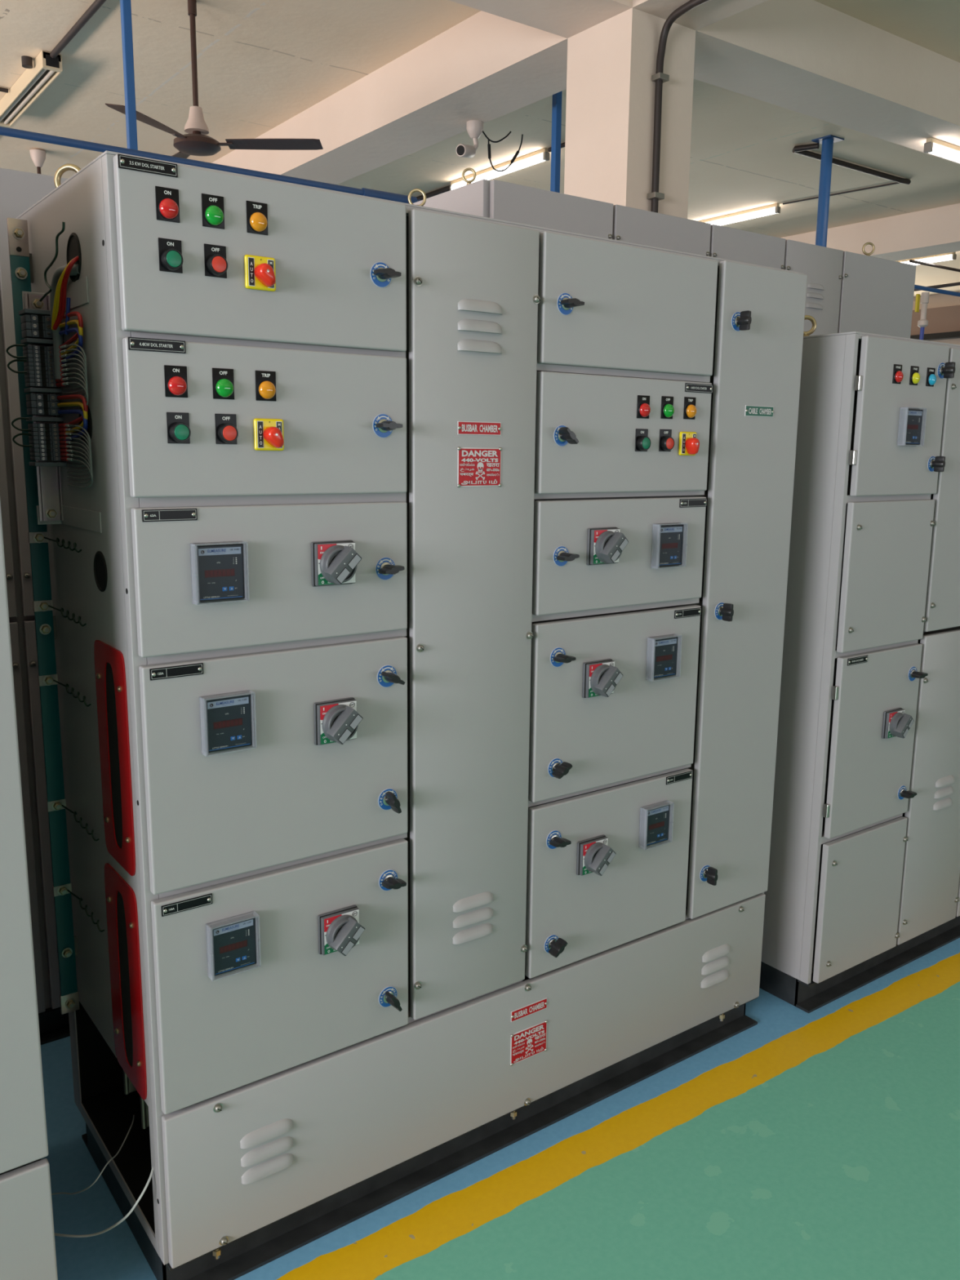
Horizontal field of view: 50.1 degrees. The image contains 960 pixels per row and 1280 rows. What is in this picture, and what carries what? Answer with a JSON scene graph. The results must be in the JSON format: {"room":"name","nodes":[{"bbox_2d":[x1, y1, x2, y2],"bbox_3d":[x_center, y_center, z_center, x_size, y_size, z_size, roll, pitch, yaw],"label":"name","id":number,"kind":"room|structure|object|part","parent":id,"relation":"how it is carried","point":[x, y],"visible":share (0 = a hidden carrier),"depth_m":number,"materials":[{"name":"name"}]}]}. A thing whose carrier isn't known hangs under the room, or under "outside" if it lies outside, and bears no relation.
{"room":"electrical panel factory","nodes":[
{"label":"electrical panel factory","id":0,"kind":"room"},
{"bbox_2d":[0,0,959,297],"bbox_3d":[0.161,-3.672,7.154,18.900,0.150,22.900,-7,13,-36],"label":"ceiling","id":1,"kind":"structure","parent":0,"point":[261,64],"depth_m":6.78,"materials":[{"name":"white paint"}]},
{"bbox_2d":[0,87,8,93],"bbox_3d":[-5.116,-3.244,5.024,5.220,0.024,0.024,-7,13,-36],"label":"conduit","id":2,"kind":"object","parent":1,"relation":"attached to","point":[3,90],"visible":1,"depth_m":6.52,"materials":[{"name":"black metal"}]},
{"bbox_2d":[0,50,62,128],"bbox_3d":[-2.906,-3.454,6.459,0.179,0.090,1.364,-7,13,-36],"label":"light fixture","id":3,"kind":"object","parent":1,"relation":"attached to","point":[39,73],"visible":0.98,"depth_m":6.29,"materials":[{"name":"beige metal"}]},
{"bbox_2d":[29,149,45,173],"bbox_3d":[-3.307,-3.377,7.910,1.157,0.774,1.104,-7,13,-36],"label":"ceiling fan","id":4,"kind":"object","parent":1,"relation":"hanging from","point":[37,156],"visible":0.13,"depth_m":7.87,"materials":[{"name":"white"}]},
{"bbox_2d":[49,0,106,58],"bbox_3d":[-0.373,-2.837,3.117,0.036,0.036,7.080,-7,13,-36],"label":"conduit","id":5,"kind":"object","parent":1,"relation":"attached to","point":[95,6],"visible":1,"depth_m":5.50,"materials":[{"name":"black metal"}]},
{"bbox_2d":[120,0,137,150],"bbox_3d":[-1.567,-2.642,4.564,0.076,0.975,0.076,-7,13,-36],"label":"post","id":6,"kind":"object","parent":1,"relation":"hanging from","point":[125,5],"visible":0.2,"depth_m":4.57,"materials":[{"name":"blue metal"}]},
{"bbox_2d":[0,126,417,203],"bbox_3d":[-2.814,-2.015,3.675,6.120,0.071,0.046,-7,13,-36],"label":"pipe","id":7,"kind":"object","parent":6,"relation":"attached to","point":[6,131],"visible":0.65,"depth_m":4.74,"materials":[{"name":"blue"}]},
{"bbox_2d":[105,0,323,158],"bbox_3d":[-1.543,-2.914,5.368,1.108,0.728,1.090,-7,13,-36],"label":"ceiling fan","id":8,"kind":"object","parent":1,"relation":"hanging from","point":[195,143],"visible":0.93,"depth_m":5.29,"materials":[{"name":"brown metal"}]},
{"bbox_3d":[-1.600,-2.522,5.001,0.119,0.026,0.550,4,11,19],"label":"blade","id":9,"kind":"part","parent":8,"relation":"part of","materials":[{"name":"brown metal"}]},
{"bbox_3d":[-1.684,-2.642,5.653,0.119,0.026,0.550,-6,13,-34],"label":"blade","id":10,"kind":"part","parent":8,"relation":"part of","materials":[{"name":"brown"}]},
{"bbox_3d":[-1.473,-2.597,5.346,0.240,0.114,0.240,-7,13,-36],"label":"motor","id":11,"kind":"part","parent":8,"relation":"part of","materials":[{"name":"brown metal"}]},
{"bbox_3d":[-1.099,-2.578,5.338,0.550,0.026,0.119,1,10,2],"label":"blade","id":12,"kind":"part","parent":8,"relation":"part of","materials":[{"name":"brown metal"}]},
{"bbox_2d":[416,185,449,200],"bbox_3d":[-1.974,-4.322,11.116,0.044,0.044,5.900,-7,13,-36],"label":"conduit","id":13,"kind":"object","parent":1,"relation":"attached to","point":[446,188],"visible":0.06,"depth_m":8.96,"materials":[{"name":"black metal"}]},
{"bbox_2d":[211,0,767,184],"bbox_3d":[-0.659,-3.336,6.607,0.446,0.330,22.900,-7,13,-36],"label":"beam","id":14,"kind":"structure","parent":1,"relation":"attached to","point":[486,67],"depth_m":5.88,"materials":[{"name":"paint"}]},
{"bbox_2d":[455,120,523,171],"bbox_3d":[0.048,-2.957,6.174,0.506,0.246,0.105,-9,14,-44],"label":"security camera","id":15,"kind":"object","parent":14,"relation":"attached to","point":[474,128],"visible":1,"depth_m":6.06,"materials":[{"name":"beige plastic"}]},
{"bbox_3d":[-0.035,-2.942,6.100,0.057,0.095,0.028,-7,13,-36],"label":"arm","id":16,"kind":"part","parent":15,"relation":"part of","materials":[{"name":"beige"}]},
{"bbox_2d":[448,148,549,191],"bbox_3d":[0.133,-3.746,8.210,0.052,0.083,1.270,-7,13,-36],"label":"tube light","id":17,"kind":"object","parent":1,"relation":"attached to","point":[541,155],"visible":0.84,"depth_m":8.07,"materials":[{"name":"beige plastic"}]},
{"bbox_2d":[550,90,562,192],"bbox_3d":[0.445,-2.799,6.033,0.084,1.155,0.084,-7,13,-36],"label":"post","id":18,"kind":"object","parent":1,"relation":"hanging from","point":[557,98],"visible":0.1,"depth_m":6.00,"materials":[{"name":"blue metal"}]},
{"bbox_2d":[547,142,564,152],"bbox_3d":[0.818,-3.593,7.287,0.032,0.032,1.010,-7,13,-36],"label":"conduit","id":19,"kind":"object","parent":1,"relation":"attached to","point":[562,144],"visible":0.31,"depth_m":7.56,"materials":[{"name":"black"}]},
{"bbox_2d":[448,0,959,164],"bbox_3d":[1.538,-3.081,5.347,18.900,0.330,0.430,-7,13,-36],"label":"beam","id":20,"kind":"structure","parent":1,"relation":"attached to","point":[811,58],"depth_m":5.36,"materials":[{"name":"paint"}]},
{"bbox_2d":[699,203,780,225],"bbox_3d":[2.343,-4.021,9.831,0.052,0.083,1.270,-7,13,-36],"label":"tube light","id":21,"kind":"object","parent":1,"relation":"attached to","point":[772,209],"visible":0.6,"depth_m":9.61,"materials":[{"name":"beige glass"}]},
{"bbox_2d":[811,134,844,247],"bbox_3d":[2.510,-3.003,7.534,0.160,1.255,0.160,-7,13,-36],"label":"post","id":22,"kind":"object","parent":1,"relation":"hanging from","point":[827,142],"visible":0.73,"depth_m":7.45,"materials":[{"name":"blue metal"}]},
{"bbox_2d":[417,199,959,297],"bbox_3d":[2.597,-2.654,7.588,7.265,0.182,0.032,-7,13,-36],"label":"pipe","id":23,"kind":"object","parent":22,"relation":"attached to","point":[916,286],"visible":0.05,"depth_m":8.37,"materials":[{"name":"blue"}]},
{"bbox_2d":[914,292,929,340],"bbox_3d":[3.568,-2.115,8.415,0.160,1.412,0.080,-7,13,-36],"label":"air hose","id":24,"kind":"object","parent":23,"relation":"hanging from","point":[922,322],"visible":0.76,"depth_m":8.32,"materials":[{"name":"white plastic"}]},
{"bbox_3d":[3.524,-2.713,8.268,0.035,0.140,0.020,-7,13,-36],"label":"valve lever","id":25,"kind":"part","parent":24,"relation":"part of","materials":[{"name":"yellow"}]},
{"bbox_2d":[782,182,900,204],"bbox_3d":[3.133,-3.877,8.908,0.014,0.014,1.119,-9,14,-43],"label":"conduit","id":26,"kind":"object","parent":1,"relation":"attached to","point":[895,183],"visible":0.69,"depth_m":8.86,"materials":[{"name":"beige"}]},
{"bbox_2d":[792,142,911,184],"bbox_3d":[2.970,-3.691,7.966,1.540,0.047,0.207,-7,13,-36],"label":"conduit","id":27,"kind":"object","parent":1,"relation":"attached to","point":[799,149],"visible":1,"depth_m":7.96,"materials":[{"name":"black metal"}]},
{"bbox_2d":[781,203,959,261],"bbox_3d":[4.055,-3.913,10.011,0.440,0.330,22.900,-7,13,-36],"label":"beam","id":28,"kind":"structure","parent":1,"relation":"attached to","point":[933,231],"depth_m":9.76,"materials":[{"name":"paint"}]},
{"bbox_2d":[897,251,956,265],"bbox_3d":[4.975,-4.344,11.789,0.052,0.083,1.020,-7,13,-36],"label":"tube light","id":29,"kind":"object","parent":1,"relation":"attached to","point":[952,255],"visible":0.41,"depth_m":11.56,"materials":[{"name":"beige"}]},
{"bbox_2d":[909,259,959,271],"bbox_3d":[5.664,-4.289,11.959,2.300,0.044,0.032,-7,13,-36],"label":"conduit","id":30,"kind":"object","parent":1,"relation":"attached to","point":[910,260],"visible":1,"depth_m":11.55,"materials":[{"name":"black metal"}]},
{"bbox_2d":[40,937,959,1279],"bbox_3d":[0.121,0.139,7.855,18.900,0.100,22.900,-7,13,-36],"label":"floor","id":31,"kind":"structure","parent":0,"point":[823,1143],"depth_m":2.16,"materials":[{"name":"green paint"}]},
{"bbox_2d":[0,500,57,1279],"bbox_3d":[-2.113,0.368,0.868,3.108,1.930,0.600,-7,13,-36],"label":"tall cabinet","id":32,"kind":"object","parent":31,"relation":"on","point":[27,1233],"visible":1,"depth_m":1.58,"materials":[{"name":"grey metal"}]},
{"bbox_2d":[51,1115,134,1195],"bbox_3d":[-0.799,1.039,1.950,0.263,0.189,0.182,-1,11,-8],"label":"loose cable","id":33,"kind":"object","parent":32,"relation":"attached to","point":[113,1157],"visible":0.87,"depth_m":1.93,"materials":[{"name":"grey plastic"}]},
{"bbox_2d":[0,168,70,1044],"bbox_3d":[-2.194,0.060,2.020,4.204,2.118,0.626,-7,13,-36],"label":"tall cabinet","id":34,"kind":"object","parent":31,"relation":"on","point":[20,190],"visible":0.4,"depth_m":2.45,"materials":[{"name":"grey metal"}]},
{"bbox_3d":[-1.286,-0.526,2.212,0.469,1.004,0.020,-7,13,-36],"label":"panel","id":35,"kind":"part","parent":34,"relation":"part of","materials":[{"name":"grey metal"}]},
{"bbox_3d":[-1.297,0.474,2.396,0.469,1.006,0.020,-7,13,-36],"label":"panel","id":36,"kind":"part","parent":34,"relation":"part of","materials":[{"name":"grey metal"}]},
{"bbox_3d":[-0.903,-0.573,2.489,0.449,1.004,0.020,-7,13,-36],"label":"panel","id":37,"kind":"part","parent":34,"relation":"part of","materials":[{"name":"grey metal"}]},
{"bbox_3d":[-0.913,0.427,2.673,0.449,1.006,0.020,-7,13,-36],"label":"panel","id":38,"kind":"part","parent":34,"relation":"part of","materials":[{"name":"metal"}]},
{"bbox_2d":[5,150,807,1279],"bbox_3d":[-0.075,0.093,2.297,1.696,1.994,0.640,-7,13,-36],"label":"tall cabinet","id":39,"kind":"object","parent":31,"relation":"on","point":[409,580],"visible":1,"depth_m":1.93,"materials":[{"name":"grey metal"}]},
{"bbox_3d":[-0.771,-0.407,1.816,0.040,0.390,0.006,-7,13,-36],"label":"terminal rail","id":40,"kind":"part","parent":39,"relation":"part of","materials":[{"name":"metal"}]},
{"bbox_2d":[54,1166,153,1237],"bbox_3d":[-0.728,1.019,1.853,0.310,0.206,0.060,3,11,14],"label":"loose cable","id":41,"kind":"object","parent":39,"relation":"attached to","point":[152,1170],"visible":0.8,"depth_m":1.81,"materials":[{"name":"white plastic"}]},
{"bbox_2d":[155,186,179,222],"bbox_3d":[-0.463,-0.646,1.523,0.035,0.047,0.005,-7,13,-36],"label":"lamp","id":42,"kind":"object","parent":39,"relation":"attached to","point":[166,197],"depth_m":1.52,"materials":[{"name":"red plastic"}]},
{"bbox_2d":[164,364,187,397],"bbox_3d":[-0.464,-0.395,1.570,0.035,0.047,0.005,-7,13,-36],"label":"lamp","id":43,"kind":"object","parent":39,"relation":"attached to","point":[175,376],"depth_m":1.56,"materials":[{"name":"red plastic"}]},
{"bbox_2d":[201,193,224,229],"bbox_3d":[-0.406,-0.653,1.564,0.035,0.047,0.005,-7,13,-36],"label":"lamp","id":44,"kind":"object","parent":39,"relation":"attached to","point":[212,204],"depth_m":1.56,"materials":[{"name":"green plastic"}]},
{"bbox_2d":[212,368,234,399],"bbox_3d":[-0.403,-0.403,1.614,0.035,0.047,0.005,-7,13,-36],"label":"lamp","id":45,"kind":"object","parent":39,"relation":"attached to","point":[223,379],"depth_m":1.61,"materials":[{"name":"green plastic"}]},
{"bbox_2d":[246,200,267,235],"bbox_3d":[-0.348,-0.660,1.606,0.035,0.047,0.005,-7,13,-36],"label":"lamp","id":46,"kind":"object","parent":39,"relation":"attached to","point":[256,211],"depth_m":1.60,"materials":[{"name":"orange plastic"}]},
{"bbox_3d":[-0.330,-0.604,1.645,0.492,0.244,0.018,-7,13,-36],"label":"door","id":47,"kind":"part","parent":39,"relation":"part of","materials":[{"name":"grey metal"}]},
{"bbox_2d":[244,254,275,291],"bbox_3d":[-0.339,-0.577,1.611,0.052,0.051,0.033,-7,13,-36],"label":"switch","id":48,"kind":"object","parent":39,"relation":"attached to","point":[260,270],"depth_m":1.61,"materials":[{"name":"red"}]},
{"bbox_3d":[-0.333,-0.358,1.690,0.492,0.236,0.018,-7,13,-36],"label":"door","id":49,"kind":"part","parent":39,"relation":"part of","materials":[{"name":"grey metal"}]},
{"bbox_2d":[255,370,276,401],"bbox_3d":[-0.345,-0.410,1.656,0.035,0.047,0.005,-7,13,-36],"label":"lamp","id":50,"kind":"object","parent":39,"relation":"on","point":[265,380],"depth_m":1.65,"materials":[{"name":"orange plastic"}]},
{"bbox_2d":[253,417,284,450],"bbox_3d":[-0.336,-0.332,1.660,0.052,0.051,0.033,-7,13,-36],"label":"switch","id":51,"kind":"object","parent":39,"relation":"attached to","point":[268,433],"depth_m":1.66,"materials":[{"name":"red"}]},
{"bbox_3d":[-0.335,-0.112,1.735,0.492,0.233,0.018,-7,13,-36],"label":"door","id":52,"kind":"part","parent":39,"relation":"part of","materials":[{"name":"grey metal"}]},
{"bbox_3d":[-0.339,0.205,1.794,0.492,0.381,0.018,-7,13,-36],"label":"door","id":53,"kind":"part","parent":39,"relation":"part of","materials":[{"name":"grey metal"}]},
{"bbox_3d":[-0.343,0.597,1.865,0.492,0.385,0.018,-7,13,-36],"label":"door","id":54,"kind":"part","parent":39,"relation":"part of","materials":[{"name":"grey metal"}]},
{"bbox_3d":[-0.252,-0.132,1.771,0.080,0.077,0.017,-7,13,-36],"label":"rotary handle","id":55,"kind":"part","parent":39,"relation":"part of","materials":[{"name":"grey plastic"}]},
{"bbox_3d":[-0.256,0.145,1.821,0.080,0.077,0.017,-7,13,-36],"label":"rotary handle","id":56,"kind":"part","parent":39,"relation":"part of","materials":[{"name":"grey plastic"}]},
{"bbox_3d":[-0.260,0.536,1.893,0.080,0.077,0.017,-7,13,-36],"label":"rotary handle","id":57,"kind":"part","parent":39,"relation":"part of","materials":[{"name":"grey plastic"}]},
{"bbox_3d":[-0.236,-0.128,1.753,0.034,0.067,0.067,14,-28,52],"label":"handle knob","id":58,"kind":"part","parent":39,"relation":"part of","materials":[{"name":"grey plastic"}]},
{"bbox_3d":[-0.239,0.149,1.803,0.034,0.067,0.067,14,-28,52],"label":"handle knob","id":59,"kind":"part","parent":39,"relation":"part of","materials":[{"name":"grey plastic"}]},
{"bbox_3d":[-0.243,0.540,1.875,0.034,0.067,0.067,14,-28,52],"label":"handle knob","id":60,"kind":"part","parent":39,"relation":"part of","materials":[{"name":"grey plastic"}]},
{"bbox_3d":[-0.158,-0.620,1.735,0.041,0.017,0.031,-3,11,-36],"label":"lock knob","id":61,"kind":"part","parent":39,"relation":"part of","materials":[{"name":"black plastic"}]},
{"bbox_3d":[-0.159,-0.372,1.782,0.041,0.017,0.031,-7,13,-36],"label":"lock knob","id":62,"kind":"part","parent":39,"relation":"part of","materials":[{"name":"black"}]},
{"bbox_3d":[-0.159,-0.126,1.829,0.041,0.017,0.031,-16,18,-33],"label":"lock knob","id":63,"kind":"part","parent":39,"relation":"part of","materials":[{"name":"black"}]},
{"bbox_3d":[-0.160,0.069,1.866,0.041,0.017,0.031,30,-10,-37],"label":"lock knob","id":64,"kind":"part","parent":39,"relation":"part of","materials":[{"name":"black"}]},
{"bbox_3d":[-0.162,0.301,1.909,0.017,0.041,0.031,-31,26,-28],"label":"lock knob","id":65,"kind":"part","parent":39,"relation":"part of","materials":[{"name":"black plastic"}]},
{"bbox_3d":[-0.168,0.696,1.980,0.017,0.041,0.031,-39,29,-24],"label":"lock knob","id":66,"kind":"part","parent":39,"relation":"part of","materials":[{"name":"black plastic"}]},
{"bbox_3d":[-0.164,0.460,1.938,0.041,0.017,0.031,-1,9,-37],"label":"lock knob","id":67,"kind":"part","parent":39,"relation":"part of","materials":[{"name":"black"}]},
{"bbox_3d":[0.167,0.665,2.224,0.041,0.017,0.031,-47,32,-20],"label":"lock knob","id":68,"kind":"part","parent":39,"relation":"part of","materials":[{"name":"black plastic"}]},
{"bbox_3d":[0.169,0.430,2.180,0.041,0.017,0.031,-5,11,-36],"label":"lock knob","id":69,"kind":"part","parent":39,"relation":"part of","materials":[{"name":"black"}]},
{"bbox_3d":[0.170,0.272,2.151,0.041,0.017,0.031,-41,30,-23],"label":"lock knob","id":70,"kind":"part","parent":39,"relation":"part of","materials":[{"name":"black plastic"}]},
{"bbox_3d":[0.172,0.038,2.107,0.041,0.017,0.031,-7,13,-36],"label":"lock knob","id":71,"kind":"part","parent":39,"relation":"part of","materials":[{"name":"black"}]},
{"bbox_3d":[0.176,-0.168,2.071,0.041,0.017,0.031,-14,17,-34],"label":"lock knob","id":72,"kind":"part","parent":39,"relation":"part of","materials":[{"name":"black"}]},
{"bbox_3d":[0.173,-0.403,2.024,0.041,0.017,0.031,45,-18,-34],"label":"lock knob","id":73,"kind":"part","parent":39,"relation":"part of","materials":[{"name":"black plastic"}]},
{"bbox_3d":[0.177,-0.650,1.979,0.041,0.017,0.031,-5,11,-36],"label":"lock knob","id":74,"kind":"part","parent":39,"relation":"part of","materials":[{"name":"black"}]},
{"bbox_3d":[0.248,0.475,2.260,0.080,0.077,0.017,-7,13,-36],"label":"rotary handle","id":75,"kind":"part","parent":39,"relation":"part of","materials":[{"name":"grey plastic"}]},
{"bbox_3d":[0.254,0.083,2.189,0.080,0.077,0.017,-7,13,-36],"label":"rotary handle","id":76,"kind":"part","parent":39,"relation":"part of","materials":[{"name":"grey plastic"}]},
{"bbox_3d":[0.264,0.479,2.242,0.034,0.067,0.067,14,-28,52],"label":"handle knob","id":77,"kind":"part","parent":39,"relation":"part of","materials":[{"name":"grey plastic"}]},
{"bbox_3d":[0.258,-0.196,2.139,0.080,0.077,0.017,-7,13,-36],"label":"rotary handle","id":78,"kind":"part","parent":39,"relation":"part of","materials":[{"name":"grey plastic"}]},
{"bbox_3d":[0.270,0.087,2.171,0.034,0.067,0.067,14,-28,52],"label":"handle knob","id":79,"kind":"part","parent":39,"relation":"part of","materials":[{"name":"grey plastic"}]},
{"bbox_3d":[0.301,0.519,2.331,0.488,0.384,0.018,-7,13,-36],"label":"door","id":80,"kind":"part","parent":39,"relation":"part of","materials":[{"name":"grey metal"}]},
{"bbox_3d":[0.274,-0.191,2.121,0.034,0.067,0.067,14,-28,52],"label":"handle knob","id":81,"kind":"part","parent":39,"relation":"part of","materials":[{"name":"grey plastic"}]},
{"bbox_3d":[0.305,0.130,2.259,0.488,0.378,0.018,-7,13,-36],"label":"door","id":82,"kind":"part","parent":39,"relation":"part of","materials":[{"name":"grey metal"}]},
{"bbox_3d":[0.308,-0.187,2.201,0.488,0.230,0.018,-7,13,-36],"label":"door","id":83,"kind":"part","parent":39,"relation":"part of","materials":[{"name":"grey metal"}]},
{"bbox_3d":[0.311,-0.430,2.156,0.488,0.236,0.018,-7,13,-36],"label":"door","id":84,"kind":"part","parent":39,"relation":"part of","materials":[{"name":"grey metal"}]},
{"bbox_3d":[0.314,-0.680,2.110,0.488,0.242,0.018,-7,13,-36],"label":"door","id":85,"kind":"part","parent":39,"relation":"part of","materials":[{"name":"grey metal"}]},
{"bbox_2d":[636,395,650,418],"bbox_3d":[0.347,-0.488,2.151,0.035,0.047,0.015,-7,13,-36],"label":"lamp","id":86,"kind":"object","parent":39,"relation":"attached to","point":[643,402],"depth_m":2.15,"materials":[{"name":"red plastic"}]},
{"bbox_2d":[660,395,674,418],"bbox_3d":[0.405,-0.497,2.192,0.035,0.047,0.015,-7,13,-36],"label":"lamp","id":87,"kind":"object","parent":39,"relation":"attached to","point":[667,402],"depth_m":2.19,"materials":[{"name":"green plastic"}]},
{"bbox_2d":[678,431,699,455],"bbox_3d":[0.462,-0.428,2.237,0.052,0.051,0.033,-7,13,-36],"label":"switch","id":88,"kind":"object","parent":39,"relation":"attached to","point":[688,442],"depth_m":2.23,"materials":[{"name":"red plastic"}]},
{"bbox_2d":[683,396,696,419],"bbox_3d":[0.458,-0.505,2.237,0.035,0.047,0.005,-7,13,-36],"label":"lamp","id":89,"kind":"object","parent":39,"relation":"on","point":[689,402],"depth_m":2.23,"materials":[{"name":"orange plastic"}]},
{"bbox_3d":[0.564,0.575,2.502,0.017,0.041,0.031,-5,11,-36],"label":"lock knob","id":90,"kind":"part","parent":39,"relation":"part of","materials":[{"name":"black"}]},
{"bbox_3d":[0.574,-0.065,2.388,0.017,0.041,0.031,-5,11,-36],"label":"lock knob","id":91,"kind":"part","parent":39,"relation":"part of","materials":[{"name":"black"}]},
{"bbox_3d":[0.585,-0.707,2.272,0.017,0.041,0.031,-5,11,-36],"label":"lock knob","id":92,"kind":"part","parent":39,"relation":"part of","materials":[{"name":"black plastic"}]},
{"bbox_3d":[0.638,-0.087,2.466,0.290,1.538,0.018,-7,13,-36],"label":"door","id":93,"kind":"part","parent":39,"relation":"part of","materials":[{"name":"grey metal"}]},
{"bbox_2d":[413,167,915,337],"bbox_3d":[0.748,-0.418,4.121,2.274,2.359,0.627,-7,13,-36],"label":"tall cabinet","id":94,"kind":"object","parent":31,"relation":"on","point":[846,291],"visible":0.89,"depth_m":3.69,"materials":[{"name":"grey metal"}]},
{"bbox_3d":[0.224,-0.797,3.287,0.484,1.196,0.020,-7,13,-36],"label":"panel","id":95,"kind":"part","parent":94,"relation":"part of","materials":[{"name":"grey metal"}]},
{"bbox_3d":[0.612,-0.845,3.567,0.454,1.196,0.020,-7,13,-36],"label":"panel","id":96,"kind":"part","parent":94,"relation":"part of","materials":[{"name":"grey metal"}]},
{"bbox_3d":[0.967,-0.888,3.823,0.400,1.196,0.020,-7,13,-36],"label":"panel","id":97,"kind":"part","parent":94,"relation":"part of","materials":[{"name":"grey metal"}]},
{"bbox_3d":[1.280,-0.925,4.043,0.346,1.196,0.029,-7,13,-36],"label":"panel","id":98,"kind":"part","parent":94,"relation":"part of","materials":[{"name":"grey metal"}]},
{"bbox_3d":[1.628,-0.969,4.301,0.500,1.196,0.020,-7,13,-36],"label":"panel","id":99,"kind":"part","parent":94,"relation":"part of","materials":[{"name":"grey metal"}]},
{"bbox_2d":[759,315,959,1013],"bbox_3d":[1.277,0.002,3.244,1.312,1.860,0.670,-7,13,-36],"label":"tall cabinet","id":100,"kind":"object","parent":31,"relation":"on","point":[864,874],"visible":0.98,"depth_m":2.76,"materials":[{"name":"grey metal"}]},
{"bbox_3d":[1.069,0.723,2.880,0.375,0.398,0.018,-7,13,-36],"label":"panel","id":101,"kind":"part","parent":100,"relation":"part of","materials":[{"name":"grey metal"}]},
{"bbox_3d":[1.074,0.269,2.796,0.370,0.490,0.018,-7,13,-36],"label":"door","id":102,"kind":"part","parent":100,"relation":"part of","materials":[{"name":"grey metal"}]},
{"bbox_3d":[1.076,-0.174,2.712,0.373,0.384,0.018,-7,13,-36],"label":"panel","id":103,"kind":"part","parent":100,"relation":"part of","materials":[{"name":"grey metal"}]},
{"bbox_3d":[1.132,0.228,2.809,0.080,0.077,0.017,-7,13,-36],"label":"rotary handle","id":104,"kind":"part","parent":100,"relation":"part of","materials":[{"name":"grey plastic"}]},
{"bbox_2d":[892,364,903,383],"bbox_3d":[1.056,-0.669,2.582,0.035,0.047,0.015,-7,13,-36],"label":"lamp","id":105,"kind":"object","parent":100,"relation":"attached to","point":[897,369],"depth_m":2.58,"materials":[{"name":"red plastic"}]},
{"bbox_3d":[1.084,-0.569,2.643,0.370,0.387,0.018,-7,13,-36],"label":"door","id":106,"kind":"part","parent":100,"relation":"part of","materials":[{"name":"grey metal"}]},
{"bbox_3d":[1.148,0.233,2.790,0.034,0.067,0.067,14,-28,52],"label":"handle knob","id":107,"kind":"part","parent":100,"relation":"part of","materials":[{"name":"grey plastic"}]},
{"bbox_3d":[1.205,0.435,2.891,0.041,0.017,0.031,-13,16,-34],"label":"lock knob","id":108,"kind":"part","parent":100,"relation":"part of","materials":[{"name":"black"}]},
{"bbox_2d":[909,365,919,385],"bbox_3d":[1.117,-0.677,2.626,0.035,0.047,0.015,-7,13,-36],"label":"lamp","id":109,"kind":"object","parent":100,"relation":"attached to","point":[914,371],"depth_m":2.62,"materials":[{"name":"yellow plastic"}]},
{"bbox_3d":[1.209,0.096,2.829,0.041,0.017,0.031,-13,16,-34],"label":"lock knob","id":110,"kind":"part","parent":100,"relation":"part of","materials":[{"name":"black"}]},
{"bbox_3d":[1.362,0.429,3.035,0.315,0.926,0.029,-7,13,-36],"label":"panel","id":111,"kind":"part","parent":100,"relation":"part of","materials":[{"name":"grey metal"}]},
{"bbox_2d":[925,367,936,386],"bbox_3d":[1.178,-0.684,2.670,0.035,0.047,0.015,-7,13,-36],"label":"lamp","id":112,"kind":"object","parent":100,"relation":"attached to","point":[931,372],"depth_m":2.67,"materials":[{"name":"teal plastic"}]},
{"bbox_3d":[1.219,-0.468,2.728,0.017,0.041,0.031,-5,11,-36],"label":"lock knob","id":113,"kind":"part","parent":100,"relation":"part of","materials":[{"name":"black"}]},
{"bbox_3d":[1.367,-0.414,2.884,0.313,0.764,0.018,-7,13,-36],"label":"panel","id":114,"kind":"part","parent":100,"relation":"part of","materials":[{"name":"grey metal"}]},
{"bbox_3d":[1.227,-0.706,2.688,0.017,0.041,0.031,-5,11,-36],"label":"lock knob","id":115,"kind":"part","parent":100,"relation":"part of","materials":[{"name":"black"}]},
{"bbox_3d":[1.620,0.017,3.155,0.304,1.699,0.018,-7,13,-36],"label":"panel","id":116,"kind":"part","parent":100,"relation":"part of","materials":[{"name":"metal"}]},
{"bbox_2d":[564,7,695,218],"bbox_3d":[0.685,-1.135,5.084,0.404,3.420,0.430,-7,13,-36],"label":"wall pillar","id":117,"kind":"structure","parent":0,"point":[611,64],"depth_m":4.69,"materials":[{"name":"paint"}]},
{"bbox_2d":[647,0,709,213],"bbox_3d":[1.013,-1.625,4.455,0.063,2.217,0.797,-7,13,-34],"label":"conduit","id":118,"kind":"object","parent":117,"relation":"attached to","point":[659,77],"visible":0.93,"depth_m":4.60,"materials":[{"name":"black"}]},
{"bbox_2d":[912,291,959,344],"bbox_3d":[7.845,-2.697,13.071,0.200,3.750,22.900,-7,13,-36],"label":"wall","id":119,"kind":"structure","parent":0,"point":[937,300],"depth_m":14.42,"materials":[{"name":"paint"}]},
{"bbox_2d":[910,305,959,340],"bbox_3d":[5.964,-4.572,15.057,0.150,0.440,9.040,-7,13,-36],"label":"window","id":120,"kind":"structure","parent":119,"relation":"in","point":[944,322],"depth_m":14.41,"materials":[{"name":"brown"}]},
{"bbox_2d":[914,281,959,291],"bbox_3d":[2.438,-3.397,10.734,0.058,0.028,6.001,-7,13,-36],"label":"conduit","id":121,"kind":"object","parent":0,"point":[953,284],"visible":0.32,"depth_m":8.71,"materials":[{"name":"black metal"}]},
{"bbox_2d":[923,137,959,163],"bbox_3d":[3.247,-3.090,6.645,1.270,0.083,0.052,-7,13,-36],"label":"tube light","id":122,"kind":"object","parent":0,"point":[933,146],"visible":1,"depth_m":6.34,"materials":[{"name":"beige plastic"}]}
]}

